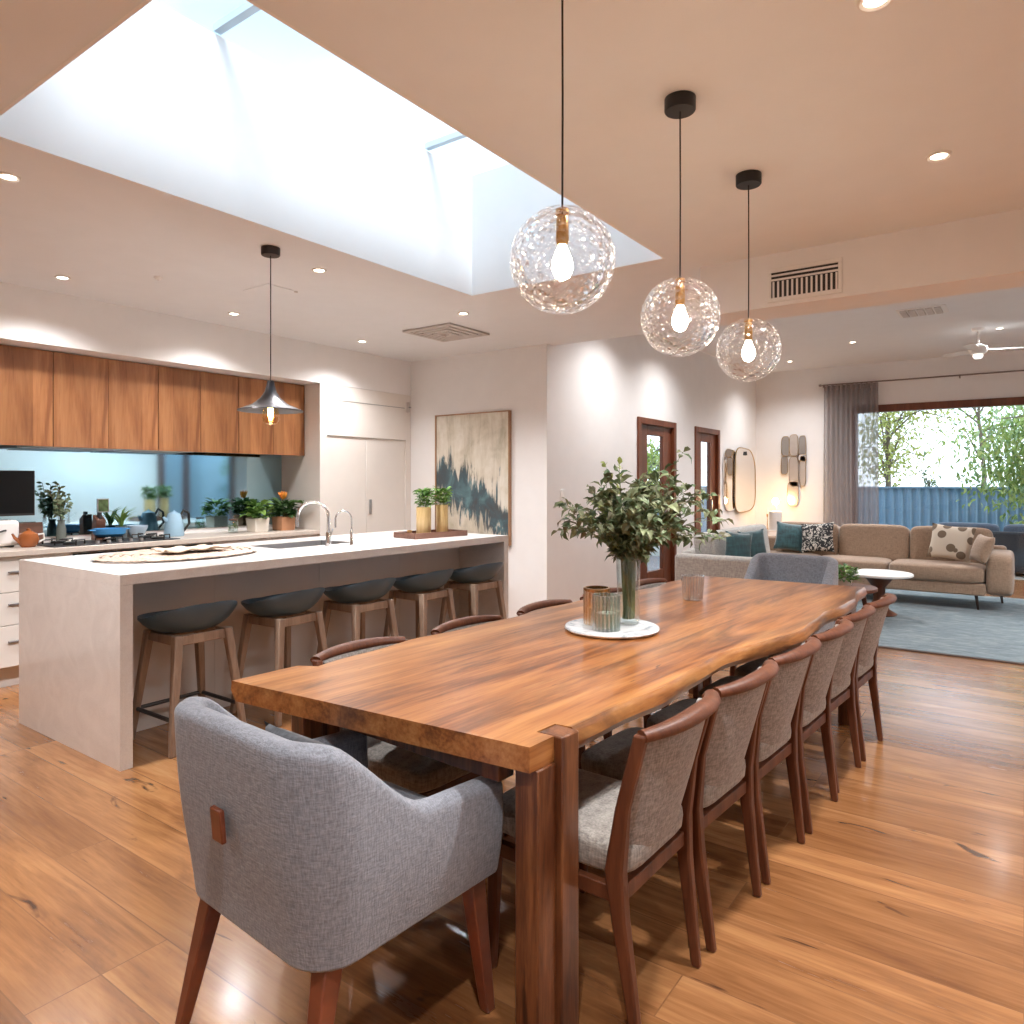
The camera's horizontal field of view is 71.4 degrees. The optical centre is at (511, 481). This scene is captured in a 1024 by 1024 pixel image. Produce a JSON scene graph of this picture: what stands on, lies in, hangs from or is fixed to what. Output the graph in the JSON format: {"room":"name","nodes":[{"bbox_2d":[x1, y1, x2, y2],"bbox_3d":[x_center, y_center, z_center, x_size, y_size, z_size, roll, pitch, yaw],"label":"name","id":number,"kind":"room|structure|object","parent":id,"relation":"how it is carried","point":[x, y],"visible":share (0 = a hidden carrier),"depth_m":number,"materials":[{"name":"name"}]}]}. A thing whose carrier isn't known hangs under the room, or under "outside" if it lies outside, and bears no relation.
{"room":"dining room","nodes":[
{"label":"dining room","id":0,"kind":"room"},
{"bbox_2d":[44,455,281,541],"bbox_3d":[-4.047,0.030,4.890,0.120,2.700,8.420,0,0,36],"label":"wall","id":1,"kind":"structure","parent":0,"point":[212,529],"depth_m":6.44,"materials":[{"name":"paint"}]},
{"bbox_2d":[0,344,52,446],"bbox_3d":[-3.696,-0.601,4.949,0.377,0.691,0.772,0,0,36],"label":"upper cabinet","id":2,"kind":"object","parent":1,"relation":"attached to","point":[26,374],"visible":1,"depth_m":5.02,"materials":[{"name":"brown wood"}]},
{"bbox_2d":[52,351,157,450],"bbox_3d":[-3.245,-0.601,5.577,0.377,0.691,0.767,0,0,36],"label":"upper cabinet","id":3,"kind":"object","parent":1,"relation":"attached to","point":[101,403],"visible":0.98,"depth_m":5.44,"materials":[{"name":"brown wood"}]},
{"bbox_2d":[17,446,190,453],"bbox_3d":[-3.187,-0.263,5.676,0.320,0.034,1.200,0,0,36],"label":"range hood","id":4,"kind":"object","parent":3,"relation":"attached to","point":[26,447],"visible":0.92,"depth_m":5.56,"materials":[{"name":"metal"}]},
{"bbox_2d":[0,445,280,536],"bbox_3d":[-3.365,0.069,5.726,0.008,0.698,3.572,0,0,36],"label":"backsplash","id":5,"kind":"structure","parent":1,"relation":"attached to","point":[214,488],"depth_m":6.08,"materials":[{"name":"glass"}]},
{"bbox_2d":[0,470,34,515],"bbox_3d":[-3.807,0.083,5.075,0.032,0.335,0.720,0,0,36],"label":"television","id":6,"kind":"object","parent":5,"relation":"attached to","point":[17,488],"visible":1,"depth_m":5.26,"materials":[{"name":"black metal"}]},
{"bbox_2d":[158,366,237,452],"bbox_3d":[-2.808,-0.601,6.186,0.377,0.691,0.727,0,0,36],"label":"upper cabinet","id":7,"kind":"object","parent":1,"relation":"attached to","point":[197,410],"visible":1,"depth_m":6.05,"materials":[{"name":"brown wood"}]},
{"bbox_2d":[238,376,304,455],"bbox_3d":[-2.385,-0.601,6.774,0.377,0.691,0.717,0,0,36],"label":"upper cabinet","id":8,"kind":"object","parent":1,"relation":"attached to","point":[284,434],"visible":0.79,"depth_m":6.64,"materials":[{"name":"brown wood"}]},
{"bbox_2d":[0,282,410,395],"bbox_3d":[-3.784,-1.135,4.640,0.600,0.370,8.320,0,0,36],"label":"wall","id":9,"kind":"structure","parent":0,"point":[32,318],"depth_m":5.68,"materials":[{"name":"paint"}]},
{"bbox_2d":[0,0,665,295],"bbox_3d":[-0.550,-1.745,3.442,1.670,0.850,3.150,0,0,36],"label":"skylight","id":10,"kind":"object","parent":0,"point":[159,100],"depth_m":3.73,"materials":[{"name":"paint"}]},
{"bbox_2d":[213,1,465,150],"bbox_3d":[-0.550,-2.196,3.442,1.670,0.049,3.150,0,0,36],"label":"window","id":11,"kind":"structure","parent":10,"relation":"in","point":[247,9],"depth_m":3.42,"materials":[{"name":"glass"}]},
{"bbox_2d":[411,344,553,617],"bbox_3d":[-0.596,0.030,7.551,2.380,2.700,0.130,0,0,36],"label":"wall","id":12,"kind":"structure","parent":0,"point":[520,380],"depth_m":7.01,"materials":[{"name":"paint"}]},
{"bbox_2d":[435,410,511,545],"bbox_3d":[-0.412,-0.040,7.310,0.974,1.334,0.042,0,0,36],"label":"painting","id":13,"kind":"object","parent":12,"relation":"attached to","point":[473,451],"visible":0.76,"depth_m":7.26,"materials":[{"name":"fabric"}]},
{"bbox_2d":[0,0,1023,372],"bbox_3d":[1.682,-1.650,4.825,9.700,0.660,15.000,0,0,36],"label":"ceiling","id":14,"kind":"structure","parent":0,"point":[840,109],"depth_m":2.95,"materials":[{"name":"paint"}]},
{"bbox_2d":[237,245,302,423],"bbox_3d":[-1.361,-0.820,4.019,0.356,0.999,0.356,0,0,36],"label":"pendant","id":15,"kind":"object","parent":14,"relation":"hanging from","point":[270,403],"visible":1,"depth_m":4.00,"materials":[{"name":"grey metal"}]},
{"bbox_2d":[403,323,489,341],"bbox_3d":[-0.577,-1.306,6.276,0.540,0.028,0.540,0,0,36],"label":"ceiling vent","id":16,"kind":"object","parent":14,"relation":"in","point":[445,332],"visible":1,"depth_m":6.22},
{"bbox_2d":[510,0,615,314],"bbox_3d":[0.129,-0.875,1.828,0.270,0.887,0.270,0,0,36],"label":"globe pendant","id":17,"kind":"object","parent":14,"relation":"hanging from","point":[562,264],"visible":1,"depth_m":1.81,"materials":[{"name":"glass"}]},
{"bbox_2d":[556,213,568,245],"bbox_3d":[0.129,-0.647,1.828,0.034,0.080,0.034,0,0,36],"label":"socket","id":18,"kind":"object","parent":17,"relation":"attached to","point":[562,221],"depth_m":1.82,"materials":[{"name":"gold metal"}]},
{"bbox_2d":[640,90,720,356],"bbox_3d":[0.578,-0.875,2.454,0.270,0.887,0.270,0,0,36],"label":"globe pendant","id":19,"kind":"object","parent":14,"relation":"hanging from","point":[681,104],"visible":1,"depth_m":2.44,"materials":[{"name":"clear glass"}]},
{"bbox_2d":[716,170,781,381],"bbox_3d":[1.016,-0.875,3.063,0.270,0.887,0.270,0,0,36],"label":"globe pendant","id":20,"kind":"object","parent":14,"relation":"hanging from","point":[748,180],"visible":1,"depth_m":3.05,"materials":[{"name":"clear glass"}]},
{"bbox_2d":[896,304,948,317],"bbox_3d":[4.412,-1.830,7.666,0.460,0.020,0.400,0,0,36],"label":"ceiling vent","id":21,"kind":"object","parent":14,"relation":"in","point":[936,309],"visible":1,"depth_m":7.62,"materials":[{"name":"metal"}]},
{"bbox_2d":[943,327,1023,358],"bbox_3d":[5.557,-1.655,8.443,0.831,0.369,0.793,0,0,36],"label":"ceiling fan","id":22,"kind":"object","parent":14,"relation":"hanging from","point":[977,350],"visible":1,"depth_m":8.47,"materials":[{"name":"white paint"}]},
{"bbox_2d":[0,556,1023,1023],"bbox_3d":[1.638,1.440,4.764,9.700,0.120,15.050,0,0,36],"label":"floor","id":23,"kind":"structure","parent":0,"point":[903,902],"depth_m":2.32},
{"bbox_2d":[0,553,71,687],"bbox_3d":[-3.937,0.942,4.430,0.592,0.876,1.998,0,0,36],"label":"base cabinet","id":24,"kind":"object","parent":23,"relation":"on","point":[9,566],"visible":0.3,"depth_m":4.77,"materials":[{"name":"white wood"}]},
{"bbox_2d":[0,528,319,557],"bbox_3d":[-3.301,0.480,5.309,0.598,0.040,4.171,0,0,36],"label":"countertop","id":25,"kind":"structure","parent":24,"relation":"on","point":[17,550],"depth_m":5.65,"materials":[{"name":"stone"}]},
{"bbox_2d":[0,520,18,546],"bbox_3d":[-3.620,0.364,4.978,0.192,0.192,0.280,0,0,36],"label":"toaster","id":26,"kind":"object","parent":25,"relation":"on","point":[7,527],"visible":0.93,"depth_m":5.00,"materials":[{"name":"white paint"}]},
{"bbox_2d":[11,528,44,547],"bbox_3d":[-3.420,0.393,5.043,0.174,0.134,0.131,0,0,-18],"label":"teapot","id":27,"kind":"object","parent":25,"relation":"on","point":[28,538],"visible":1,"depth_m":5.00,"materials":[{"name":"orange ceramic"}]},
{"bbox_2d":[44,481,72,541],"bbox_3d":[-3.443,0.227,5.414,0.132,0.465,0.164,0,0,12],"label":"bud vase","id":28,"kind":"object","parent":25,"relation":"on","point":[58,503],"visible":0.96,"depth_m":5.43,"materials":[{"name":"grey ceramic"}]},
{"bbox_2d":[37,533,179,547],"bbox_3d":[-3.089,0.438,5.470,0.410,0.043,0.920,0,0,36],"label":"gas cooktop","id":29,"kind":"object","parent":25,"relation":"in","point":[150,536],"visible":0.97,"depth_m":5.38,"materials":[{"name":"metal"}]},
{"bbox_2d":[163,509,189,536],"bbox_3d":[-2.850,0.345,6.058,0.210,0.231,0.164,0,0,-22],"label":"kettle","id":30,"kind":"object","parent":25,"relation":"on","point":[173,526],"visible":0.94,"depth_m":6.00,"materials":[{"name":"ceramic"}]},
{"bbox_2d":[239,499,273,532],"bbox_3d":[-2.338,0.305,6.578,0.300,0.310,0.322,0,0,12],"label":"planter","id":31,"kind":"object","parent":25,"relation":"on","point":[256,524],"visible":1,"depth_m":6.52,"materials":[{"name":"ceramic"}]},
{"bbox_2d":[267,491,306,530],"bbox_3d":[-2.172,0.271,6.840,0.391,0.379,0.350,0,0,-25],"label":"planter","id":32,"kind":"object","parent":25,"relation":"on","point":[284,522],"visible":0.95,"depth_m":6.78,"materials":[{"name":"ceramic"}]},
{"bbox_2d":[72,542,212,554],"bbox_3d":[-3.036,0.942,5.678,0.599,0.876,1.078,0,0,36],"label":"oven","id":33,"kind":"object","parent":23,"relation":"on","point":[207,543],"visible":0.11,"depth_m":5.42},
{"bbox_2d":[133,600,246,758],"bbox_3d":[-1.746,1.004,3.853,0.447,0.751,0.510,0,0,36],"label":"bar stool","id":34,"kind":"object","parent":23,"relation":"on","point":[167,627],"visible":0.93,"depth_m":3.77,"materials":[{"name":"brown wood"}]},
{"bbox_2d":[19,530,507,770],"bbox_3d":[-1.428,0.912,5.022,1.180,0.935,3.150,0,0,36],"label":"kitchen island","id":35,"kind":"object","parent":23,"relation":"on","point":[80,631],"visible":0.62,"depth_m":4.04,"materials":[{"name":"stone"}]},
{"bbox_2d":[19,530,507,585],"bbox_3d":[-1.428,0.470,5.022,1.180,0.050,3.150,0,0,36],"label":"island countertop","id":36,"kind":"structure","parent":35,"relation":"on","point":[372,544],"depth_m":4.15,"materials":[{"name":"stone"}]},
{"bbox_2d":[91,546,256,562],"bbox_3d":[-2.011,0.431,4.314,0.735,0.019,0.986,0,0,36],"label":"woven mat","id":37,"kind":"object","parent":36,"relation":"on","point":[145,555],"visible":0.82,"depth_m":4.16,"materials":[{"name":"wicker"}]},
{"bbox_2d":[150,544,230,552],"bbox_3d":[-1.941,0.402,4.325,0.206,0.030,0.402,0,0,36],"label":"folded cloth","id":38,"kind":"object","parent":37,"relation":"on","point":[177,549],"visible":1,"depth_m":4.25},
{"bbox_2d":[252,540,349,548],"bbox_3d":[-1.510,0.562,5.130,0.394,0.225,0.664,0,0,36],"label":"sink","id":39,"kind":"object","parent":36,"relation":"in","point":[318,542],"visible":0.04,"depth_m":5.33,"materials":[{"name":"grey metal"}]},
{"bbox_2d":[295,500,332,547],"bbox_3d":[-1.343,0.284,4.871,0.258,0.322,0.106,0,0,6],"label":"tap","id":40,"kind":"object","parent":36,"relation":"on","point":[328,533],"visible":1,"depth_m":4.83,"materials":[{"name":"silver metal"}]},
{"bbox_2d":[394,529,467,538],"bbox_3d":[-0.659,0.422,5.818,0.274,0.045,0.554,0,0,44],"label":"serving tray","id":41,"kind":"object","parent":36,"relation":"on","point":[451,532],"visible":0.94,"depth_m":5.68,"materials":[{"name":"brown wood"}]},
{"bbox_2d":[412,487,435,532],"bbox_3d":[-0.709,0.238,5.743,0.192,0.389,0.200,0,0,-9],"label":"pot","id":42,"kind":"object","parent":41,"relation":"on","point":[423,514],"visible":0.94,"depth_m":5.70,"materials":[{"name":"ceramic"}]},
{"bbox_2d":[430,486,452,531],"bbox_3d":[-0.579,0.232,5.885,0.206,0.401,0.209,0,0,36],"label":"pot","id":43,"kind":"object","parent":41,"relation":"on","point":[441,510],"visible":0.93,"depth_m":5.84,"materials":[{"name":"metal"}]},
{"bbox_2d":[229,587,327,726],"bbox_3d":[-1.380,1.004,4.310,0.447,0.751,0.510,0,0,33],"label":"bar stool","id":44,"kind":"object","parent":23,"relation":"on","point":[280,612],"visible":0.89,"depth_m":4.21,"materials":[{"name":"brown wood"}]},
{"bbox_2d":[174,697,502,1023],"bbox_3d":[-0.451,0.958,1.809,0.624,0.844,0.637,0,0,39],"label":"upholstered armchair","id":45,"kind":"object","parent":23,"relation":"on","point":[322,860],"visible":0.99,"depth_m":1.55,"materials":[{"name":"grey fabric"}]},
{"bbox_2d":[264,721,325,744],"bbox_3d":[-0.514,0.749,1.789,0.340,0.238,0.105,0,0,39],"label":"cushion","id":46,"kind":"object","parent":45,"relation":"on","point":[284,733],"visible":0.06,"depth_m":1.82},
{"bbox_2d":[282,383,410,536],"bbox_3d":[-1.688,0.216,7.487,0.658,2.328,1.242,0,0,36],"label":"pantry cabinet","id":47,"kind":"object","parent":23,"relation":"on","point":[356,460],"depth_m":7.18,"materials":[{"name":"white wood"}]},
{"bbox_2d":[317,577,397,653],"bbox_3d":[-1.023,1.004,4.773,0.447,0.751,0.510,0,0,38],"label":"bar stool","id":48,"kind":"object","parent":23,"relation":"on","point":[357,599],"visible":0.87,"depth_m":4.65,"materials":[{"name":"plastic"}]},
{"bbox_2d":[310,636,479,796],"bbox_3d":[-0.401,0.998,2.593,0.593,0.763,0.448,0,0,39],"label":"dining chair","id":49,"kind":"object","parent":23,"relation":"on","point":[420,774],"visible":0.27,"depth_m":2.39,"materials":[{"name":"brown wood"}]},
{"bbox_2d":[383,569,455,637],"bbox_3d":[-0.665,1.004,5.237,0.447,0.751,0.510,0,0,34],"label":"bar stool","id":50,"kind":"object","parent":23,"relation":"on","point":[420,588],"visible":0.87,"depth_m":5.11,"materials":[{"name":"brown wood"}]},
{"bbox_2d":[438,562,506,625],"bbox_3d":[-0.307,1.004,5.700,0.447,0.751,0.510,0,0,39],"label":"bar stool","id":51,"kind":"object","parent":23,"relation":"on","point":[475,579],"visible":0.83,"depth_m":5.58,"materials":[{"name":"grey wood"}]},
{"bbox_2d":[431,615,584,768],"bbox_3d":[-0.019,0.998,3.058,0.593,0.763,0.448,0,0,39],"label":"dining chair","id":52,"kind":"object","parent":23,"relation":"on","point":[465,622],"visible":0.16,"depth_m":3.19,"materials":[{"name":"brown wood"}]},
{"bbox_2d":[231,575,866,1023],"bbox_3d":[0.652,1.005,3.238,1.182,0.750,3.468,0,0,39],"label":"dining table","id":53,"kind":"object","parent":23,"relation":"on","point":[492,700],"visible":0.86,"depth_m":2.15,"materials":[{"name":"brown wood"}]},
{"bbox_2d":[565,618,659,638],"bbox_3d":[0.424,0.621,3.032,0.400,0.018,0.400,0,0,36],"label":"round platter","id":54,"kind":"object","parent":53,"relation":"on","point":[643,628],"visible":0.77,"depth_m":2.94,"materials":[{"name":"white stone"}]},
{"bbox_2d":[583,585,609,625],"bbox_3d":[0.366,0.533,3.080,0.117,0.156,0.117,0,0,36],"label":"candle holder","id":55,"kind":"object","parent":54,"relation":"on","point":[587,610],"visible":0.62,"depth_m":3.06,"materials":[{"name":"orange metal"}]},
{"bbox_2d":[592,592,620,632],"bbox_3d":[0.391,0.538,2.952,0.117,0.145,0.117,0,0,36],"label":"candle holder","id":56,"kind":"object","parent":54,"relation":"on","point":[602,621],"visible":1,"depth_m":2.93,"materials":[{"name":"glass"}]},
{"bbox_2d":[596,611,616,628],"bbox_3d":[0.391,0.570,2.952,0.084,0.058,0.084,0,0,36],"label":"candle","id":57,"kind":"object","parent":56,"relation":"on","point":[604,619],"depth_m":2.91,"materials":[{"name":"wax"}]},
{"bbox_2d":[551,446,733,624],"bbox_3d":[0.544,0.229,3.058,0.787,0.763,0.689,0,0,16],"label":"vase","id":58,"kind":"object","parent":54,"relation":"on","point":[631,532],"visible":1,"depth_m":3.04,"materials":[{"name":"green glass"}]},
{"bbox_2d":[681,574,703,600],"bbox_3d":[0.966,0.565,3.813,0.122,0.130,0.122,0,0,36],"label":"glass tumbler","id":59,"kind":"object","parent":53,"relation":"on","point":[688,597],"visible":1,"depth_m":3.80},
{"bbox_2d":[516,599,650,738],"bbox_3d":[0.349,0.998,3.507,0.593,0.763,0.448,0,0,39],"label":"dining chair","id":60,"kind":"object","parent":23,"relation":"on","point":[534,606],"visible":0.1,"depth_m":3.61,"materials":[{"name":"brown wood"}]},
{"bbox_2d":[487,689,720,1023],"bbox_3d":[0.263,0.980,2.008,0.593,0.799,0.448,0,0,37],"label":"dining chair","id":61,"kind":"object","parent":23,"relation":"on","point":[636,823],"visible":0.76,"depth_m":1.82,"materials":[{"name":"brown wood"}]},
{"bbox_2d":[579,659,778,952],"bbox_3d":[0.555,0.980,2.363,0.593,0.799,0.448,0,0,40],"label":"dining chair","id":62,"kind":"object","parent":23,"relation":"on","point":[725,764],"visible":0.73,"depth_m":2.18,"materials":[{"name":"brown wood"}]},
{"bbox_2d":[635,578,736,686],"bbox_3d":[1.030,0.998,4.336,0.593,0.763,0.448,0,0,39],"label":"dining chair","id":63,"kind":"object","parent":23,"relation":"on","point":[641,584],"visible":0.2,"depth_m":4.47,"materials":[{"name":"brown wood"}]},
{"bbox_2d":[646,637,821,884],"bbox_3d":[0.844,0.980,2.715,0.593,0.799,0.448,0,0,40],"label":"dining chair","id":64,"kind":"object","parent":23,"relation":"on","point":[777,732],"visible":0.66,"depth_m":2.53,"materials":[{"name":"brown wood"}]},
{"bbox_2d":[697,619,853,833],"bbox_3d":[1.134,0.980,3.068,0.593,0.799,0.448,0,0,39],"label":"dining chair","id":65,"kind":"object","parent":23,"relation":"on","point":[815,703],"visible":0.57,"depth_m":2.87,"materials":[{"name":"brown wood"}]},
{"bbox_2d":[729,553,837,675],"bbox_3d":[1.928,0.958,5.053,0.624,0.844,0.637,0,0,39],"label":"upholstered armchair","id":66,"kind":"object","parent":23,"relation":"on","point":[762,566],"visible":0.18,"depth_m":5.23,"materials":[{"name":"grey fabric"}]},
{"bbox_2d":[734,605,875,792],"bbox_3d":[1.411,0.980,3.434,0.593,0.799,0.448,0,0,40],"label":"dining chair","id":67,"kind":"object","parent":23,"relation":"on","point":[843,687],"visible":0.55,"depth_m":3.30,"materials":[{"name":"brown wood"}]},
{"bbox_2d":[768,593,896,760],"bbox_3d":[1.704,0.980,3.791,0.593,0.799,0.448,0,0,39],"label":"dining chair","id":68,"kind":"object","parent":23,"relation":"on","point":[866,664],"visible":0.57,"depth_m":3.60,"materials":[{"name":"brown wood"}]},
{"bbox_2d":[675,522,1014,609],"bbox_3d":[3.684,0.946,7.745,2.885,0.869,2.840,0,0,36],"label":"sofa","id":69,"kind":"object","parent":23,"relation":"on","point":[862,546],"visible":0.58,"depth_m":7.90,"materials":[{"name":"beige fabric"}]},
{"bbox_2d":[694,528,739,554],"bbox_3d":[2.299,0.760,7.861,0.287,0.476,0.949,0,0,36],"label":"cushion","id":70,"kind":"object","parent":69,"relation":"on","point":[717,547],"depth_m":7.51,"materials":[{"name":"fabric"}]},
{"bbox_2d":[725,531,752,556],"bbox_3d":[2.371,0.688,7.468,0.333,0.356,0.129,0,0,-6],"label":"cushion","id":71,"kind":"object","parent":69,"relation":"on","point":[737,544],"visible":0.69,"depth_m":7.42,"materials":[{"name":"teal fabric"}]},
{"bbox_2d":[729,524,770,552],"bbox_3d":[2.873,0.760,8.661,0.287,0.476,0.979,0,0,36],"label":"cushion","id":72,"kind":"object","parent":69,"relation":"on","point":[748,528],"depth_m":8.76,"materials":[{"name":"fabric"}]},
{"bbox_2d":[737,528,766,556],"bbox_3d":[2.580,0.683,7.634,0.334,0.366,0.129,0,0,-6],"label":"cushion","id":73,"kind":"object","parent":69,"relation":"on","point":[757,543],"visible":0.47,"depth_m":7.59,"materials":[{"name":"teal fabric"}]},
{"bbox_2d":[773,521,801,551],"bbox_3d":[3.522,0.693,9.035,0.396,0.380,0.162,0,0,24],"label":"cushion","id":74,"kind":"object","parent":69,"relation":"on","point":[788,536],"visible":0.95,"depth_m":8.99,"materials":[{"name":"teal fabric"}]},
{"bbox_2d":[776,522,839,555],"bbox_3d":[3.790,0.750,9.123,0.750,0.478,0.306,0,0,36],"label":"cushion","id":75,"kind":"object","parent":69,"relation":"on","point":[836,529],"depth_m":8.86,"materials":[{"name":"beige fabric"}]},
{"bbox_2d":[801,522,833,552],"bbox_3d":[3.766,0.685,8.795,0.438,0.399,0.167,0,0,42],"label":"cushion","id":76,"kind":"object","parent":69,"relation":"on","point":[815,537],"visible":1,"depth_m":8.75,"materials":[{"name":"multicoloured fabric"}]},
{"bbox_2d":[823,554,892,574],"bbox_3d":[4.114,0.995,8.570,0.800,0.199,0.740,0,0,36],"label":"seat cushion","id":77,"kind":"object","parent":69,"relation":"on","point":[862,561],"depth_m":8.29,"materials":[{"name":"beige fabric"}]},
{"bbox_2d":[839,524,909,560],"bbox_3d":[4.409,0.750,8.678,0.764,0.478,0.306,0,0,36],"label":"cushion","id":78,"kind":"object","parent":69,"relation":"on","point":[892,542],"depth_m":8.56,"materials":[{"name":"beige fabric"}]},
{"bbox_2d":[889,558,985,583],"bbox_3d":[4.818,0.995,8.064,0.924,0.199,0.740,0,0,36],"label":"seat cushion","id":79,"kind":"object","parent":69,"relation":"on","point":[925,570],"depth_m":7.80,"materials":[{"name":"beige fabric"}]},
{"bbox_2d":[926,523,976,562],"bbox_3d":[4.894,0.673,7.949,0.170,0.420,0.473,0,0,-44],"label":"cushion","id":80,"kind":"object","parent":69,"relation":"on","point":[951,542],"visible":0.99,"depth_m":7.90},
{"bbox_2d":[910,526,993,564],"bbox_3d":[5.055,0.750,8.214,0.814,0.478,0.306,0,0,36],"label":"cushion","id":81,"kind":"object","parent":69,"relation":"on","point":[920,536],"depth_m":8.26,"materials":[{"name":"beige fabric"}]},
{"bbox_2d":[970,534,994,563],"bbox_3d":[4.992,0.708,7.572,0.157,0.306,0.340,0,0,8],"label":"cushion","id":82,"kind":"object","parent":69,"relation":"on","point":[982,547],"visible":1,"depth_m":7.48,"materials":[{"name":"beige fabric"}]},
{"bbox_2d":[831,589,1023,664],"bbox_3d":[4.861,1.373,6.894,4.010,0.013,3.650,0,0,36],"label":"area rug","id":83,"kind":"object","parent":23,"relation":"on","point":[945,624],"visible":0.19,"depth_m":6.79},
{"bbox_2d":[850,583,877,604],"bbox_3d":[3.252,1.190,6.960,0.570,0.352,0.570,0,0,36],"label":"side table","id":84,"kind":"object","parent":83,"relation":"on","point":[870,589],"visible":0.11,"depth_m":6.92,"materials":[{"name":"brown wood"}]},
{"bbox_2d":[838,563,861,585],"bbox_3d":[3.213,0.907,6.924,0.356,0.212,0.348,0,0,36],"label":"potted fern","id":85,"kind":"object","parent":84,"relation":"on","point":[847,581],"visible":0.66,"depth_m":6.86,"materials":[{"name":"green plant"}]},
{"bbox_2d":[845,569,913,616],"bbox_3d":[3.794,1.149,7.371,0.630,0.432,0.630,0,0,36],"label":"coffee table","id":86,"kind":"object","parent":83,"relation":"on","point":[879,578],"visible":0.66,"depth_m":7.27,"materials":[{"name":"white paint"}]},
{"bbox_2d":[554,333,755,601],"bbox_3d":[2.244,-0.230,9.593,0.150,3.220,6.500,0,0,36],"label":"wall","id":87,"kind":"structure","parent":0,"point":[602,387],"depth_m":8.04,"materials":[{"name":"paint"}]},
{"bbox_2d":[637,416,676,581],"bbox_3d":[1.767,0.305,8.864,0.125,2.150,1.120,0,0,36],"label":"door","id":88,"kind":"structure","parent":87,"relation":"in","point":[667,431],"depth_m":9.05,"materials":[{"name":"wood"}]},
{"bbox_2d":[694,426,719,547],"bbox_3d":[2.771,0.305,10.261,0.125,2.150,0.960,0,0,36],"label":"door","id":89,"kind":"structure","parent":87,"relation":"in","point":[711,437],"depth_m":10.41,"materials":[{"name":"wood"}]},
{"bbox_2d":[723,447,755,512],"bbox_3d":[3.644,-0.032,11.348,0.066,1.045,1.526,0,0,36],"label":"wall mirror","id":90,"kind":"object","parent":87,"relation":"attached to","point":[739,470],"visible":1,"depth_m":11.30,"materials":[{"name":"mirror"}]},
{"bbox_2d":[647,437,703,501],"bbox_3d":[2.140,0.286,12.199,1.966,2.240,1.907,0,0,-1],"label":"tree","id":91,"kind":"object","parent":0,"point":[653,458],"visible":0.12,"depth_m":11.83,"materials":[{"name":"green plant"}]},
{"bbox_2d":[649,546,1023,579],"bbox_3d":[7.002,1.465,9.745,28.000,0.130,40.000,0,0,36],"label":"ground","id":92,"kind":"structure","parent":0,"point":[1018,576],"depth_m":10.91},
{"bbox_2d":[657,486,1023,531],"bbox_3d":[10.128,0.748,13.068,17.200,1.305,0.105,0,0,36],"label":"fence","id":93,"kind":"object","parent":92,"relation":"on","point":[909,507],"visible":0.16,"depth_m":14.24,"materials":[{"name":"blue metal"}]},
{"bbox_2d":[878,409,978,486],"bbox_3d":[8.749,-0.816,16.289,1.941,4.440,2.988,0,0,-37],"label":"tree","id":94,"kind":"object","parent":92,"relation":"on","point":[889,447],"visible":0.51,"depth_m":16.22,"materials":[{"name":"green plant"}]},
{"bbox_2d":[897,405,1023,486],"bbox_3d":[14.033,-1.142,21.120,4.794,5.090,2.762,0,0,36],"label":"tree","id":95,"kind":"object","parent":92,"relation":"on","point":[978,411],"visible":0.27,"depth_m":21.08,"materials":[{"name":"green plant"}]},
{"bbox_2d":[923,405,1023,523],"bbox_3d":[9.194,-0.349,11.842,4.130,3.509,2.625,0,0,27],"label":"tree","id":96,"kind":"object","parent":92,"relation":"on","point":[1015,461],"visible":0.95,"depth_m":12.04,"materials":[{"name":"green plant"}]},
{"bbox_2d":[938,522,1023,573],"bbox_3d":[7.533,1.016,10.964,2.040,0.769,0.840,0,0,36],"label":"outdoor sofa","id":97,"kind":"object","parent":92,"relation":"on","point":[1011,537],"visible":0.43,"depth_m":10.58,"materials":[{"name":"fabric"}]},
{"bbox_2d":[938,522,999,530],"bbox_3d":[7.048,0.800,11.043,0.838,0.338,0.200,0,0,36],"label":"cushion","id":98,"kind":"object","parent":97,"relation":"on","point":[992,527],"depth_m":10.91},
{"bbox_2d":[700,208,1023,325],"bbox_3d":[3.248,-1.478,3.081,4.920,0.925,0.325,0,0,36],"label":"ceiling beam","id":99,"kind":"structure","parent":0,"point":[981,253],"depth_m":3.79,"materials":[{"name":"paint"}]},
{"bbox_2d":[767,257,841,302],"bbox_3d":[1.647,-1.135,4.022,0.400,0.194,0.013,0,0,36],"label":"wall vent","id":100,"kind":"object","parent":99,"relation":"attached to","point":[823,277],"visible":1,"depth_m":4.02,"materials":[{"name":"metal"}]},
{"bbox_2d":[756,350,1023,535],"bbox_3d":[7.021,-0.230,10.114,7.000,3.220,0.120,0,0,36],"label":"wall","id":101,"kind":"structure","parent":0,"point":[788,403],"depth_m":11.53,"materials":[{"name":"paint"}]},
{"bbox_2d":[781,434,806,505],"bbox_3d":[4.632,-0.195,11.728,0.408,1.178,0.036,0,0,36],"label":"wall sculpture","id":102,"kind":"object","parent":101,"relation":"attached to","point":[788,445],"visible":1,"depth_m":11.71,"materials":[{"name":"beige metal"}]},
{"bbox_2d":[819,370,1023,387],"bbox_3d":[7.207,-1.536,9.838,5.575,0.052,0.106,0,0,36],"label":"curtain rod","id":103,"kind":"object","parent":101,"relation":"attached to","point":[959,375],"visible":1,"depth_m":10.57,"materials":[{"name":"brown metal"}]},
{"bbox_2d":[823,382,878,526],"bbox_3d":[5.300,-0.090,11.164,0.803,2.881,0.073,0,0,36],"label":"curtain","id":104,"kind":"object","parent":103,"relation":"hanging from","point":[851,433],"visible":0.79,"depth_m":11.15,"materials":[{"name":"grey fabric"}]},
{"bbox_2d":[878,397,1023,412],"bbox_3d":[7.453,0.095,9.773,5.100,2.570,0.130,0,0,36],"label":"window frame","id":105,"kind":"structure","parent":101,"relation":"in","point":[1009,401],"depth_m":10.42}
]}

